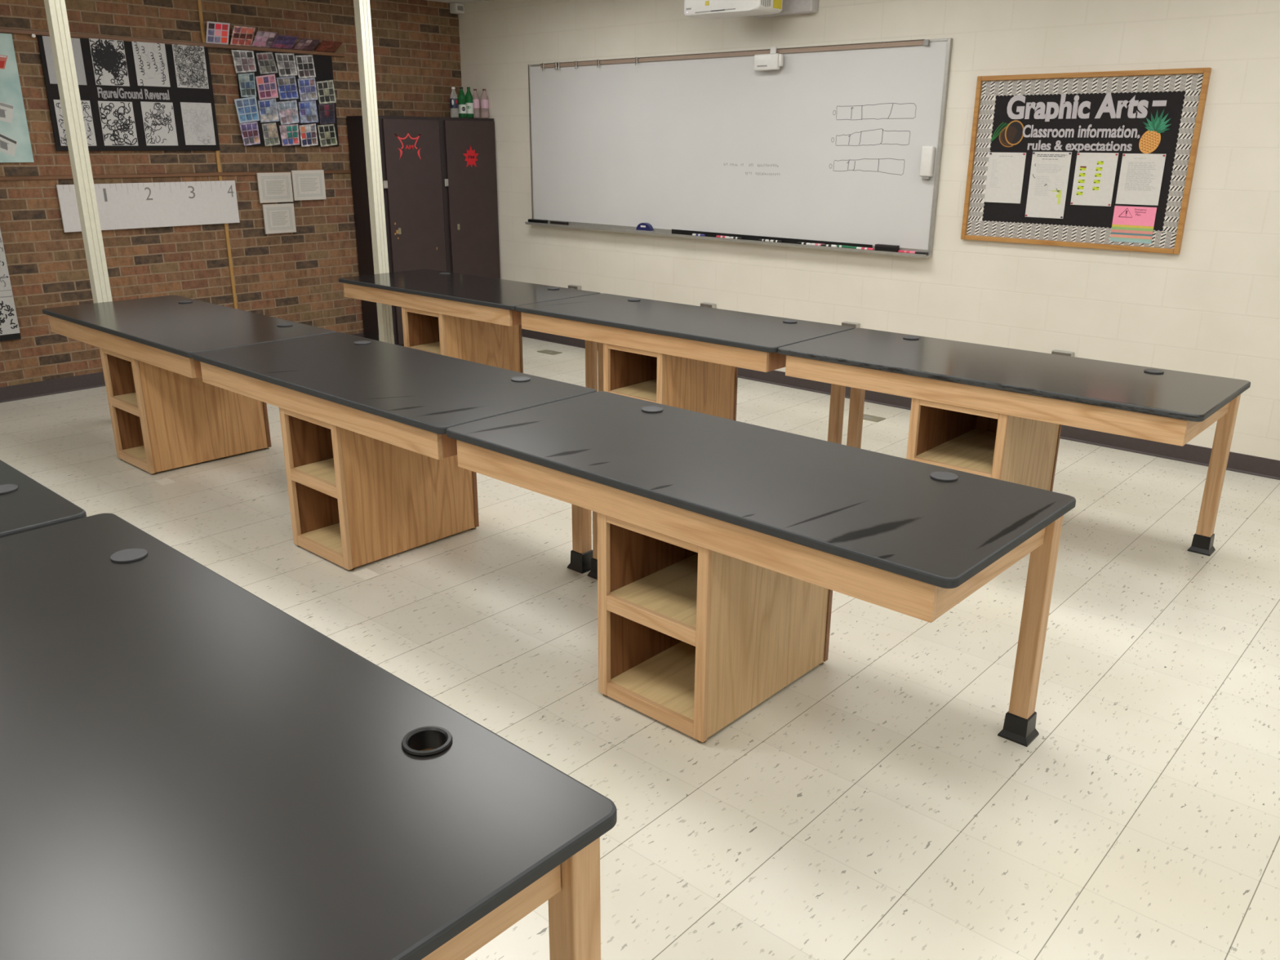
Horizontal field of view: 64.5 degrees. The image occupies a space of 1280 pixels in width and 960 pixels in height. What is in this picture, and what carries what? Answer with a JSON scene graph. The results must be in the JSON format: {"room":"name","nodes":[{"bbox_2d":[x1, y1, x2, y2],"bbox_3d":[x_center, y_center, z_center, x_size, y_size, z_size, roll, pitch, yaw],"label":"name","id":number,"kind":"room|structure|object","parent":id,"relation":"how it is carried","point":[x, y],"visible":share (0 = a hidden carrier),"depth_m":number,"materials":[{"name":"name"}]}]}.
{"room":"art classroom","nodes":[
{"label":"art classroom","id":0,"kind":"room"},
{"bbox_2d":[0,0,462,386],"bbox_3d":[-4.505,-1.758,6.080,0.200,2.750,9.000,16,24,39],"label":"wall","id":1,"kind":"structure","parent":0,"point":[293,277],"depth_m":7.40,"materials":[{"name":"brick"}]},
{"bbox_2d":[0,229,21,341],"bbox_3d":[-4.313,-1.308,6.273,0.011,0.975,0.721,16,24,39],"label":"poster","id":2,"kind":"object","parent":1,"relation":"attached to","point":[9,326],"visible":1,"depth_m":6.58,"materials":[{"name":"paper"}]},
{"bbox_2d":[0,32,34,162],"bbox_3d":[-4.191,-2.299,6.092,0.010,0.760,0.888,16,24,39],"label":"poster","id":3,"kind":"object","parent":1,"relation":"attached to","point":[11,93],"visible":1,"depth_m":6.37,"materials":[{"name":"paper"}]},
{"bbox_2d":[0,54,7,69],"bbox_3d":[-3.983,-2.575,6.232,0.001,0.092,0.193,16,24,39],"label":"card","id":4,"kind":"object","parent":3,"relation":"attached to","point":[2,58],"visible":1,"depth_m":6.28,"materials":[{"name":"paper"}]},
{"bbox_2d":[0,102,13,123],"bbox_3d":[-4.002,-2.300,6.303,0.001,0.159,0.220,16,24,39],"label":"card","id":5,"kind":"object","parent":3,"relation":"attached to","point":[6,110],"visible":1,"depth_m":6.35,"materials":[{"name":"paper"}]},
{"bbox_2d":[0,133,17,156],"bbox_3d":[-4.016,-2.122,6.348,0.001,0.195,0.223,16,24,39],"label":"card","id":6,"kind":"object","parent":3,"relation":"attached to","point":[7,145],"visible":1,"depth_m":6.39,"materials":[{"name":"paper"}]},
{"bbox_2d":[36,35,219,151],"bbox_3d":[-3.420,-2.594,6.877,0.012,0.692,1.102,16,24,39],"label":"display board","id":7,"kind":"object","parent":1,"relation":"attached to","point":[92,92],"visible":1,"depth_m":6.87,"materials":[{"name":"black paper"}]},
{"bbox_2d":[42,35,86,84],"bbox_3d":[-3.691,-2.690,6.517,0.001,0.281,0.223,16,24,39],"label":"drawing","id":8,"kind":"object","parent":7,"relation":"attached to","point":[76,45],"visible":0.34,"depth_m":6.53,"materials":[{"name":"paper"}]},
{"bbox_2d":[53,99,97,146],"bbox_3d":[-3.691,-2.333,6.638,0.001,0.282,0.221,16,24,39],"label":"drawing","id":9,"kind":"object","parent":7,"relation":"attached to","point":[86,105],"visible":0.46,"depth_m":6.66,"materials":[{"name":"paper"}]},
{"bbox_2d":[88,38,129,86],"bbox_3d":[-3.506,-2.759,6.711,0.001,0.283,0.217,16,24,39],"label":"drawing","id":10,"kind":"object","parent":7,"relation":"attached to","point":[108,56],"visible":1,"depth_m":6.71,"materials":[{"name":"paper"}]},
{"bbox_2d":[97,101,137,145],"bbox_3d":[-3.509,-2.397,6.830,0.001,0.281,0.221,16,24,39],"label":"drawing","id":11,"kind":"object","parent":7,"relation":"attached to","point":[117,117],"visible":1,"depth_m":6.83,"materials":[{"name":"paper"}]},
{"bbox_2d":[131,41,170,87],"bbox_3d":[-3.322,-2.826,6.902,0.001,0.286,0.220,16,24,39],"label":"drawing","id":12,"kind":"object","parent":7,"relation":"attached to","point":[150,58],"visible":1,"depth_m":6.90,"materials":[{"name":"paper"}]},
{"bbox_2d":[140,101,177,145],"bbox_3d":[-3.324,-2.464,7.025,0.001,0.284,0.219,16,24,39],"label":"drawing","id":13,"kind":"object","parent":7,"relation":"attached to","point":[158,117],"visible":1,"depth_m":7.02,"materials":[{"name":"paper"}]},
{"bbox_2d":[172,44,208,88],"bbox_3d":[-3.140,-2.891,7.094,0.001,0.284,0.225,16,24,39],"label":"drawing","id":14,"kind":"object","parent":7,"relation":"attached to","point":[190,67],"visible":1,"depth_m":7.09,"materials":[{"name":"paper"}]},
{"bbox_2d":[180,102,216,145],"bbox_3d":[-3.139,-2.531,7.218,0.001,0.284,0.221,16,24,39],"label":"drawing","id":15,"kind":"object","parent":7,"relation":"attached to","point":[197,119],"visible":1,"depth_m":7.22,"materials":[{"name":"paper"}]},
{"bbox_2d":[56,180,239,232],"bbox_3d":[-3.407,-1.928,7.118,0.012,0.302,1.224,16,24,39],"label":"poster","id":16,"kind":"object","parent":1,"relation":"attached to","point":[123,206],"visible":0.96,"depth_m":7.12,"materials":[{"name":"paper"}]},
{"bbox_2d":[0,27,345,57],"bbox_3d":[-3.666,-2.853,6.511,0.028,0.026,4.040,16,24,39],"label":"trim","id":17,"kind":"structure","parent":1,"relation":"attached to","point":[2,29],"depth_m":7.00,"materials":[{"name":"brown wood"}]},
{"bbox_2d":[205,21,229,44],"bbox_3d":[-2.979,-3.154,7.164,0.058,0.137,0.165,16,24,39],"label":"print","id":18,"kind":"object","parent":17,"relation":"on","point":[217,33],"visible":1,"depth_m":7.16},
{"bbox_2d":[230,25,255,46],"bbox_3d":[-2.849,-3.184,7.284,0.087,0.121,0.163,16,24,39],"label":"print","id":19,"kind":"object","parent":17,"relation":"on","point":[241,35],"visible":1,"depth_m":7.28},
{"bbox_2d":[251,31,277,47],"bbox_3d":[-2.734,-3.207,7.391,0.112,0.098,0.154,16,24,39],"label":"print","id":20,"kind":"object","parent":17,"relation":"on","point":[262,38],"visible":1,"depth_m":7.39},
{"bbox_2d":[270,35,298,48],"bbox_3d":[-2.626,-3.233,7.499,0.125,0.081,0.173,16,24,39],"label":"print","id":21,"kind":"object","parent":17,"relation":"on","point":[282,42],"visible":1,"depth_m":7.50},
{"bbox_2d":[292,38,320,50],"bbox_3d":[-2.505,-3.269,7.624,0.131,0.070,0.169,16,24,39],"label":"print","id":22,"kind":"object","parent":17,"relation":"on","point":[304,44],"visible":1,"depth_m":7.62},
{"bbox_2d":[314,40,342,52],"bbox_3d":[-2.378,-3.311,7.757,0.132,0.068,0.175,16,24,39],"label":"print","id":23,"kind":"object","parent":17,"relation":"on","point":[325,46],"visible":1,"depth_m":7.75},
{"bbox_2d":[0,169,351,180],"bbox_3d":[-3.682,-2.027,6.787,0.012,0.024,4.025,16,24,39],"label":"trim","id":24,"kind":"structure","parent":1,"relation":"attached to","point":[211,174],"depth_m":7.06,"materials":[{"name":"brown wood"}]},
{"bbox_2d":[0,332,364,403],"bbox_3d":[-4.436,-0.478,6.432,0.012,0.100,8.596,16,24,39],"label":"baseboard","id":25,"kind":"structure","parent":1,"relation":"attached to","point":[39,388],"depth_m":6.90,"materials":[{"name":"plastic"}]},
{"bbox_2d":[196,0,205,43],"bbox_3d":[-3.067,-3.292,7.074,0.014,0.456,0.024,16,24,39],"label":"trim","id":26,"kind":"structure","parent":1,"relation":"attached to","point":[199,4],"depth_m":7.10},
{"bbox_2d":[215,150,221,172],"bbox_3d":[-3.071,-2.650,7.289,0.014,0.846,0.024,16,24,39],"label":"trim","id":27,"kind":"structure","parent":1,"relation":"attached to","point":[217,154],"depth_m":7.39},
{"bbox_2d":[217,175,237,309],"bbox_3d":[-3.077,-1.610,7.636,0.014,1.298,0.024,16,24,39],"label":"trim","id":28,"kind":"structure","parent":1,"relation":"attached to","point":[226,229],"depth_m":7.62,"materials":[{"name":"wood"}]},
{"bbox_2d":[256,172,293,203],"bbox_3d":[-2.784,-2.232,7.749,0.012,0.218,0.274,16,24,39],"label":"framed notice","id":29,"kind":"object","parent":1,"relation":"attached to","point":[273,187],"visible":1,"depth_m":7.74,"materials":[{"name":"paper"}]},
{"bbox_2d":[262,203,296,234],"bbox_3d":[-2.780,-2.016,7.828,0.012,0.218,0.255,16,24,39],"label":"framed notice","id":30,"kind":"object","parent":1,"relation":"attached to","point":[277,218],"visible":1,"depth_m":7.82,"materials":[{"name":"paper"}]},
{"bbox_2d":[236,49,338,146],"bbox_3d":[-2.657,-2.876,7.689,0.016,0.662,0.787,16,24,39],"label":"display board","id":31,"kind":"object","parent":1,"relation":"attached to","point":[322,64],"visible":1,"depth_m":7.76,"materials":[{"name":"black paper"}]},
{"bbox_2d":[231,49,256,73],"bbox_3d":[-2.871,-3.033,7.366,0.005,0.160,0.180,16,24,39],"label":"print","id":32,"kind":"object","parent":31,"relation":"attached to","point":[243,60],"visible":1,"depth_m":7.36},
{"bbox_2d":[234,96,259,123],"bbox_3d":[-2.882,-2.715,7.446,0.005,0.189,0.184,16,24,39],"label":"print","id":33,"kind":"object","parent":31,"relation":"attached to","point":[246,108],"visible":1,"depth_m":7.45},
{"bbox_2d":[237,72,256,97],"bbox_3d":[-2.867,-2.884,7.408,0.005,0.171,0.129,16,24,39],"label":"print","id":34,"kind":"object","parent":31,"relation":"attached to","point":[246,81],"visible":1,"depth_m":7.41},
{"bbox_2d":[239,121,260,146],"bbox_3d":[-2.882,-2.558,7.502,0.005,0.172,0.151,16,24,39],"label":"print","id":35,"kind":"object","parent":31,"relation":"attached to","point":[250,131],"visible":1,"depth_m":7.50},
{"bbox_2d":[256,52,277,74],"bbox_3d":[-2.751,-3.075,7.489,0.005,0.158,0.163,16,24,39],"label":"print","id":36,"kind":"object","parent":31,"relation":"attached to","point":[266,62],"visible":1,"depth_m":7.49},
{"bbox_2d":[255,74,278,99],"bbox_3d":[-2.765,-2.916,7.528,0.005,0.183,0.169,16,24,39],"label":"print","id":37,"kind":"object","parent":31,"relation":"attached to","point":[266,84],"visible":1,"depth_m":7.53},
{"bbox_2d":[257,98,279,122],"bbox_3d":[-2.770,-2.758,7.579,0.005,0.173,0.162,16,24,39],"label":"print","id":38,"kind":"object","parent":31,"relation":"attached to","point":[268,108],"visible":1,"depth_m":7.58},
{"bbox_2d":[262,122,279,146],"bbox_3d":[-2.772,-2.596,7.629,0.005,0.171,0.135,16,24,39],"label":"print","id":39,"kind":"object","parent":31,"relation":"attached to","point":[270,133],"visible":1,"depth_m":7.63},
{"bbox_2d":[275,53,297,76],"bbox_3d":[-2.645,-3.106,7.599,0.005,0.168,0.172,16,24,39],"label":"print","id":40,"kind":"object","parent":31,"relation":"attached to","point":[286,62],"visible":1,"depth_m":7.60},
{"bbox_2d":[276,75,298,100],"bbox_3d":[-2.652,-2.952,7.645,0.005,0.175,0.171,16,24,39],"label":"print","id":41,"kind":"object","parent":31,"relation":"attached to","point":[287,87],"visible":1,"depth_m":7.64},
{"bbox_2d":[276,100,299,124],"bbox_3d":[-2.664,-2.784,7.690,0.005,0.181,0.173,16,24,39],"label":"print","id":42,"kind":"object","parent":31,"relation":"attached to","point":[287,110],"visible":1,"depth_m":7.69},
{"bbox_2d":[279,124,299,146],"bbox_3d":[-2.670,-2.628,7.735,0.005,0.161,0.158,16,24,39],"label":"print","id":43,"kind":"object","parent":31,"relation":"attached to","point":[289,133],"visible":1,"depth_m":7.74},
{"bbox_2d":[295,54,315,78],"bbox_3d":[-2.538,-3.139,7.710,0.005,0.174,0.161,16,24,39],"label":"print","id":44,"kind":"object","parent":31,"relation":"attached to","point":[305,65],"visible":1,"depth_m":7.71},
{"bbox_2d":[297,77,318,101],"bbox_3d":[-2.539,-2.986,7.763,0.005,0.175,0.161,16,24,39],"label":"print","id":45,"kind":"object","parent":31,"relation":"attached to","point":[307,86],"visible":1,"depth_m":7.76},
{"bbox_2d":[298,100,318,123],"bbox_3d":[-2.548,-2.831,7.807,0.005,0.167,0.159,16,24,39],"label":"print","id":46,"kind":"object","parent":31,"relation":"attached to","point":[308,109],"visible":1,"depth_m":7.80},
{"bbox_2d":[298,123,318,146],"bbox_3d":[-2.561,-2.665,7.847,0.005,0.173,0.150,16,24,39],"label":"print","id":47,"kind":"object","parent":31,"relation":"attached to","point":[308,137],"visible":1,"depth_m":7.85},
{"bbox_2d":[316,80,336,103],"bbox_3d":[-2.433,-3.010,7.875,0.005,0.180,0.162,16,24,39],"label":"print","id":48,"kind":"object","parent":31,"relation":"attached to","point":[326,91],"visible":1,"depth_m":7.88},
{"bbox_2d":[318,102,334,124],"bbox_3d":[-2.442,-2.857,7.919,0.005,0.161,0.143,16,24,39],"label":"print","id":49,"kind":"object","parent":31,"relation":"attached to","point":[326,111],"visible":1,"depth_m":7.92},
{"bbox_2d":[317,124,337,146],"bbox_3d":[-2.450,-2.702,7.961,0.005,0.172,0.166,16,24,39],"label":"print","id":50,"kind":"object","parent":31,"relation":"attached to","point":[327,136],"visible":1,"depth_m":7.96},
{"bbox_2d":[291,169,326,200],"bbox_3d":[-2.592,-2.308,7.948,0.012,0.223,0.275,16,24,39],"label":"framed notice","id":51,"kind":"object","parent":1,"relation":"attached to","point":[308,184],"visible":1,"depth_m":7.94,"materials":[{"name":"paper"}]},
{"bbox_2d":[427,0,487,3],"bbox_3d":[-0.263,-1.877,2.017,11.600,0.100,9.000,16,24,39],"label":"ceiling","id":52,"kind":"structure","parent":0,"point":[441,1],"depth_m":8.43,"materials":[{"name":"tile"}]},
{"bbox_2d":[0,337,1279,959],"bbox_3d":[-0.280,0.835,2.924,11.600,0.120,9.000,16,24,39],"label":"floor","id":53,"kind":"structure","parent":0,"point":[873,806],"depth_m":3.08,"materials":[{"name":"tile"}]},
{"bbox_2d":[0,459,86,537],"bbox_3d":[-2.349,0.324,3.041,1.819,0.751,0.760,16,24,39],"label":"lab table","id":54,"kind":"object","parent":53,"relation":"on","point":[26,504],"visible":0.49,"depth_m":2.65,"materials":[{"name":"brown wood"}]},
{"bbox_2d":[44,0,112,303],"bbox_3d":[-3.184,-1.664,5.823,0.090,2.750,0.107,16,24,39],"label":"pole","id":55,"kind":"object","parent":53,"relation":"on","point":[55,10],"visible":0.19,"depth_m":5.73,"materials":[{"name":"metal"}]},
{"bbox_2d":[154,477,176,484],"bbox_3d":[-2.419,0.007,5.170,0.100,0.001,0.068,16,24,39],"label":"floor plate","id":56,"kind":"object","parent":53,"relation":"on","point":[164,481],"visible":1,"depth_m":5.17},
{"bbox_2d":[42,295,336,475],"bbox_3d":[-2.440,-0.502,5.510,1.819,0.751,0.760,16,24,39],"label":"lab table","id":57,"kind":"object","parent":53,"relation":"on","point":[163,415],"visible":0.8,"depth_m":5.33,"materials":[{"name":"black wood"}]},
{"bbox_2d":[114,392,137,405],"bbox_3d":[-2.457,-0.471,5.511,0.366,0.018,0.629,16,24,39],"label":"shelf","id":58,"kind":"object","parent":57,"relation":"attached to","point":[120,398],"depth_m":5.35,"materials":[{"name":"brown wood"}]},
{"bbox_2d":[122,445,146,461],"bbox_3d":[-2.458,-0.188,5.606,0.366,0.018,0.629,16,24,39],"label":"shelf","id":59,"kind":"object","parent":57,"relation":"attached to","point":[130,453],"depth_m":5.45,"materials":[{"name":"brown wood"}]},
{"bbox_2d":[0,513,617,959],"bbox_3d":[-0.952,0.714,1.897,1.819,0.753,0.760,16,24,39],"label":"lab table","id":60,"kind":"object","parent":53,"relation":"on","point":[191,768],"visible":1,"depth_m":1.51,"materials":[{"name":"brown wood"}]},
{"bbox_2d":[352,568,380,580],"bbox_3d":[-1.101,0.378,4.085,0.100,0.001,0.068,16,24,39],"label":"floor plate","id":61,"kind":"object","parent":53,"relation":"on","point":[366,574],"visible":1,"depth_m":4.08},
{"bbox_2d":[353,0,394,344],"bbox_3d":[-1.879,-2.116,7.198,0.090,2.750,0.107,16,24,39],"label":"pole","id":62,"kind":"object","parent":53,"relation":"on","point":[362,7],"visible":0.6,"depth_m":7.11,"materials":[{"name":"metal"}]},
{"bbox_2d":[192,332,596,573],"bbox_3d":[-1.087,-0.106,4.352,1.819,0.751,0.760,16,24,39],"label":"lab table","id":63,"kind":"object","parent":53,"relation":"on","point":[373,472],"visible":0.92,"depth_m":4.16,"materials":[{"name":"brown wood"}]},
{"bbox_2d":[294,457,336,484],"bbox_3d":[-1.103,-0.076,4.353,0.366,0.018,0.629,16,24,39],"label":"shelf","id":64,"kind":"object","parent":63,"relation":"attached to","point":[313,471],"depth_m":4.20,"materials":[{"name":"brown wood"}]},
{"bbox_2d":[301,523,342,554],"bbox_3d":[-1.105,0.207,4.448,0.366,0.018,0.629,16,24,39],"label":"shelf","id":65,"kind":"object","parent":63,"relation":"attached to","point":[322,538],"depth_m":4.30,"materials":[{"name":"brown wood"}]},
{"bbox_2d":[346,115,446,346],"bbox_3d":[-1.976,-2.043,8.422,0.441,1.830,0.592,16,24,39],"label":"tall cabinet","id":66,"kind":"object","parent":53,"relation":"on","point":[412,186],"visible":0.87,"depth_m":8.20,"materials":[{"name":"brown laminate"}]},
{"bbox_2d":[394,133,421,159],"bbox_3d":[-1.835,-2.645,8.054,0.001,0.201,0.252,16,24,39],"label":"sticker","id":67,"kind":"object","parent":66,"relation":"attached to","point":[407,135],"visible":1,"depth_m":8.05,"materials":[{"name":"paper"}]},
{"bbox_2d":[437,116,500,279],"bbox_3d":[-1.580,-2.180,8.839,0.441,1.830,0.582,16,24,39],"label":"tall cabinet","id":68,"kind":"object","parent":53,"relation":"on","point":[469,194],"visible":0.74,"depth_m":8.61,"materials":[{"name":"brown laminate"}]},
{"bbox_2d":[449,87,458,117],"bbox_3d":[-1.547,-3.140,8.445,0.069,0.239,0.069,16,24,39],"label":"soda bottle","id":69,"kind":"object","parent":68,"relation":"on","point":[454,107],"visible":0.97,"depth_m":8.42,"materials":[{"name":"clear plastic"}]},
{"bbox_2d":[457,87,466,117],"bbox_3d":[-1.490,-3.161,8.505,0.069,0.242,0.069,16,24,39],"label":"soda bottle","id":70,"kind":"object","parent":68,"relation":"on","point":[462,109],"visible":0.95,"depth_m":8.49,"materials":[{"name":"green plastic"}]},
{"bbox_2d":[465,87,473,118],"bbox_3d":[-1.440,-3.181,8.557,0.069,0.246,0.069,16,24,39],"label":"soda bottle","id":71,"kind":"object","parent":68,"relation":"on","point":[469,104],"visible":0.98,"depth_m":8.53,"materials":[{"name":"plastic"}]},
{"bbox_2d":[462,145,479,167],"bbox_3d":[-1.418,-2.717,8.520,0.001,0.178,0.175,16,24,39],"label":"sticker","id":72,"kind":"object","parent":68,"relation":"attached to","point":[470,156],"visible":1,"depth_m":8.52,"materials":[{"name":"paper"}]},
{"bbox_2d":[472,88,479,118],"bbox_3d":[-1.393,-3.192,8.608,0.069,0.234,0.069,16,24,39],"label":"soda bottle","id":73,"kind":"object","parent":68,"relation":"on","point":[476,101],"visible":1,"depth_m":8.59,"materials":[{"name":"plastic"}]},
{"bbox_2d":[480,88,488,118],"bbox_3d":[-1.319,-3.196,8.623,0.069,0.234,0.069,16,24,39],"label":"soda bottle","id":74,"kind":"object","parent":68,"relation":"on","point":[484,98],"visible":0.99,"depth_m":8.60,"materials":[{"name":"plastic"}]},
{"bbox_2d":[338,269,600,391],"bbox_3d":[-1.170,-0.940,6.844,1.819,0.751,0.760,16,24,39],"label":"lab table","id":75,"kind":"object","parent":53,"relation":"on","point":[473,318],"visible":0.69,"depth_m":6.63,"materials":[{"name":"brown wood"}]},
{"bbox_2d":[410,341,439,353],"bbox_3d":[-1.186,-0.909,6.845,0.366,0.018,0.629,16,24,39],"label":"shelf","id":76,"kind":"object","parent":75,"relation":"attached to","point":[433,347],"depth_m":6.75,"materials":[{"name":"brown wood"}]},
{"bbox_2d":[515,293,854,444],"bbox_3d":[0.194,-0.548,5.696,1.819,0.751,0.760,16,24,39],"label":"lab table","id":77,"kind":"object","parent":53,"relation":"on","point":[687,357],"visible":0.57,"depth_m":5.46,"materials":[{"name":"brown wood"}]},
{"bbox_2d":[610,378,657,400],"bbox_3d":[0.177,-0.517,5.697,0.366,0.018,0.629,16,24,39],"label":"shelf","id":78,"kind":"object","parent":77,"relation":"attached to","point":[645,389],"depth_m":5.61,"materials":[{"name":"brown wood"}]},
{"bbox_2d":[446,391,1075,746],"bbox_3d":[0.268,0.289,3.194,1.819,0.751,0.760,16,24,39],"label":"lab table","id":79,"kind":"object","parent":53,"relation":"on","point":[722,547],"visible":1,"depth_m":2.95,"materials":[{"name":"brown wood"}]},
{"bbox_2d":[610,640,695,719],"bbox_3d":[0.249,0.603,3.290,0.366,0.018,0.629,16,24,39],"label":"shelf","id":80,"kind":"object","parent":79,"relation":"attached to","point":[664,678],"depth_m":3.19,"materials":[{"name":"brown wood"}]},
{"bbox_2d":[610,553,697,627],"bbox_3d":[0.251,0.319,3.195,0.366,0.018,0.629,16,24,39],"label":"shelf","id":81,"kind":"object","parent":79,"relation":"attached to","point":[668,590],"depth_m":3.10,"materials":[{"name":"brown wood"}]},
{"bbox_2d":[862,413,885,422],"bbox_3d":[1.447,-0.397,6.444,0.190,0.005,0.110,16,24,39],"label":"floor plate","id":82,"kind":"object","parent":53,"relation":"on","point":[868,417],"visible":0.81,"depth_m":6.42,"materials":[{"name":"metal"}]},
{"bbox_2d":[777,328,1250,555],"bbox_3d":[1.562,-0.159,4.555,1.819,0.751,0.760,16,24,39],"label":"lab table","id":83,"kind":"object","parent":53,"relation":"on","point":[996,412],"visible":0.7,"depth_m":4.30,"materials":[{"name":"brown wood"}]},
{"bbox_2d":[915,428,996,473],"bbox_3d":[1.546,-0.128,4.556,0.366,0.018,0.629,16,24,39],"label":"shelf","id":84,"kind":"object","parent":83,"relation":"attached to","point":[971,451],"depth_m":4.51,"materials":[{"name":"brown wood"}]},
{"bbox_2d":[458,0,1279,460],"bbox_3d":[2.674,-1.546,5.574,11.200,2.750,0.200,16,24,39],"label":"wall","id":85,"kind":"structure","parent":0,"point":[1211,307],"depth_m":5.96,"materials":[{"name":"paint"}]},
{"bbox_2d":[449,2,464,13],"bbox_3d":[-1.542,-3.978,8.565,0.092,0.079,0.094,16,24,39],"label":"detector","id":86,"kind":"object","parent":85,"relation":"attached to","point":[455,7],"visible":1,"depth_m":8.54,"materials":[{"name":"white plastic"}]},
{"bbox_2d":[524,37,952,257],"bbox_3d":[0.426,-2.365,7.236,3.669,1.256,0.085,16,24,39],"label":"whiteboard","id":87,"kind":"object","parent":85,"relation":"attached to","point":[826,144],"visible":1,"depth_m":6.98,"materials":[{"name":"plastic"}]},
{"bbox_2d":[635,222,653,232],"bbox_3d":[0.036,-1.925,7.734,0.156,0.068,0.042,16,24,39],"label":"eraser","id":88,"kind":"object","parent":87,"relation":"on","point":[645,227],"visible":1,"depth_m":7.71,"materials":[{"name":"blue plastic"}]},
{"bbox_2d":[524,221,932,257],"bbox_3d":[0.422,-1.787,7.428,3.669,0.038,0.084,16,24,39],"label":"marker tray","id":89,"kind":"object","parent":87,"relation":"on","point":[630,228],"depth_m":7.23,"materials":[{"name":"metal"}]},
{"bbox_2d":[754,46,783,71],"bbox_3d":[0.846,-2.769,6.670,0.215,0.142,0.038,16,24,39],"label":"sensor box","id":90,"kind":"object","parent":87,"relation":"attached to","point":[773,60],"visible":1,"depth_m":6.65,"materials":[{"name":"white plastic"}]},
{"bbox_2d":[671,229,872,248],"bbox_3d":[0.865,-1.677,7.061,1.690,0.033,0.006,16,24,39],"label":"straightedge","id":91,"kind":"object","parent":87,"relation":"on","point":[784,240],"visible":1,"depth_m":7.05,"materials":[{"name":"black plastic"}]},
{"bbox_2d":[874,244,899,252],"bbox_3d":[1.565,-1.468,6.435,0.155,0.043,0.039,16,24,39],"label":"eraser","id":92,"kind":"object","parent":87,"relation":"on","point":[894,248],"visible":1,"depth_m":6.41,"materials":[{"name":"black plastic"}]},
{"bbox_2d":[919,146,935,179],"bbox_3d":[1.736,-1.919,6.141,0.077,0.193,0.041,16,24,39],"label":"pen holder","id":93,"kind":"object","parent":87,"relation":"attached to","point":[927,154],"visible":1,"depth_m":6.12,"materials":[{"name":"white plastic"}]},
{"bbox_2d":[753,0,818,17],"bbox_3d":[0.935,-3.145,6.496,0.456,0.311,0.084,16,24,39],"label":"wall plate","id":94,"kind":"object","parent":85,"relation":"attached to","point":[789,7],"visible":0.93,"depth_m":6.43,"materials":[{"name":"grey plastic"}]},
{"bbox_2d":[684,0,782,19],"bbox_3d":[0.633,-3.049,6.469,0.604,0.170,0.400,16,24,39],"label":"projector","id":95,"kind":"object","parent":94,"relation":"attached to","point":[701,9],"visible":1,"depth_m":6.36,"materials":[{"name":"white plastic"}]},
{"bbox_2d":[841,321,860,328],"bbox_3d":[1.403,-0.989,6.782,0.116,0.123,0.055,16,24,39],"label":"wall outlet","id":96,"kind":"object","parent":85,"relation":"attached to","point":[855,325],"visible":0.34,"depth_m":6.74,"materials":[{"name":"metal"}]},
{"bbox_2d":[521,328,1279,479],"bbox_3d":[2.596,-0.265,5.919,11.200,0.100,0.012,16,24,39],"label":"baseboard","id":97,"kind":"structure","parent":85,"relation":"attached to","point":[1188,453],"depth_m":5.87,"materials":[{"name":"plastic"}]},
{"bbox_2d":[1051,349,1074,356],"bbox_3d":[2.446,-0.685,5.892,0.116,0.123,0.055,16,24,39],"label":"wall outlet","id":98,"kind":"object","parent":85,"relation":"attached to","point":[1053,352],"visible":0.28,"depth_m":5.86,"materials":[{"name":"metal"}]},
{"bbox_2d":[960,67,1211,254],"bbox_3d":[2.398,-1.758,5.603,1.218,0.915,0.030,16,24,39],"label":"bulletin board","id":99,"kind":"object","parent":85,"relation":"attached to","point":[1085,112],"visible":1,"depth_m":5.55,"materials":[{"name":"brown wood"}]},
{"bbox_2d":[984,152,1026,203],"bbox_3d":[2.108,-1.748,5.873,0.217,0.279,0.011,16,24,39],"label":"notice sheet","id":100,"kind":"object","parent":99,"relation":"attached to","point":[1005,174],"visible":1,"depth_m":5.88,"materials":[{"name":"paper"}]},
{"bbox_2d":[991,120,1023,146],"bbox_3d":[2.104,-1.981,5.811,0.191,0.146,0.001,16,24,39],"label":"cutout","id":101,"kind":"object","parent":99,"relation":"attached to","point":[1012,134],"visible":1,"depth_m":5.80,"materials":[{"name":"paper"}]},
{"bbox_2d":[1025,151,1071,218],"bbox_3d":[2.297,-1.662,5.722,0.218,0.357,0.011,16,24,39],"label":"notice sheet","id":102,"kind":"object","parent":99,"relation":"attached to","point":[1050,171],"visible":1,"depth_m":5.72,"materials":[{"name":"paper"}]},
{"bbox_2d":[1070,152,1118,206],"bbox_3d":[2.482,-1.644,5.553,0.218,0.277,0.011,16,24,39],"label":"notice sheet","id":103,"kind":"object","parent":99,"relation":"attached to","point":[1095,173],"visible":1,"depth_m":5.55,"materials":[{"name":"paper"}]},
{"bbox_2d":[1110,204,1156,244],"bbox_3d":[2.659,-1.381,5.476,0.214,0.194,0.004,16,24,39],"label":"flip chart","id":104,"kind":"object","parent":99,"relation":"attached to","point":[1131,223],"visible":1,"depth_m":5.47,"materials":[{"name":"paper"}]},
{"bbox_2d":[1115,153,1165,205],"bbox_3d":[2.659,-1.599,5.399,0.216,0.260,0.011,16,24,39],"label":"notice sheet","id":105,"kind":"object","parent":99,"relation":"attached to","point":[1140,177],"visible":1,"depth_m":5.40,"materials":[{"name":"paper"}]},
{"bbox_2d":[1138,107,1170,153],"bbox_3d":[2.694,-1.822,5.302,0.150,0.226,0.003,16,24,39],"label":"cutout","id":106,"kind":"object","parent":99,"relation":"attached to","point":[1149,141],"visible":1,"depth_m":5.31,"materials":[{"name":"paper"}]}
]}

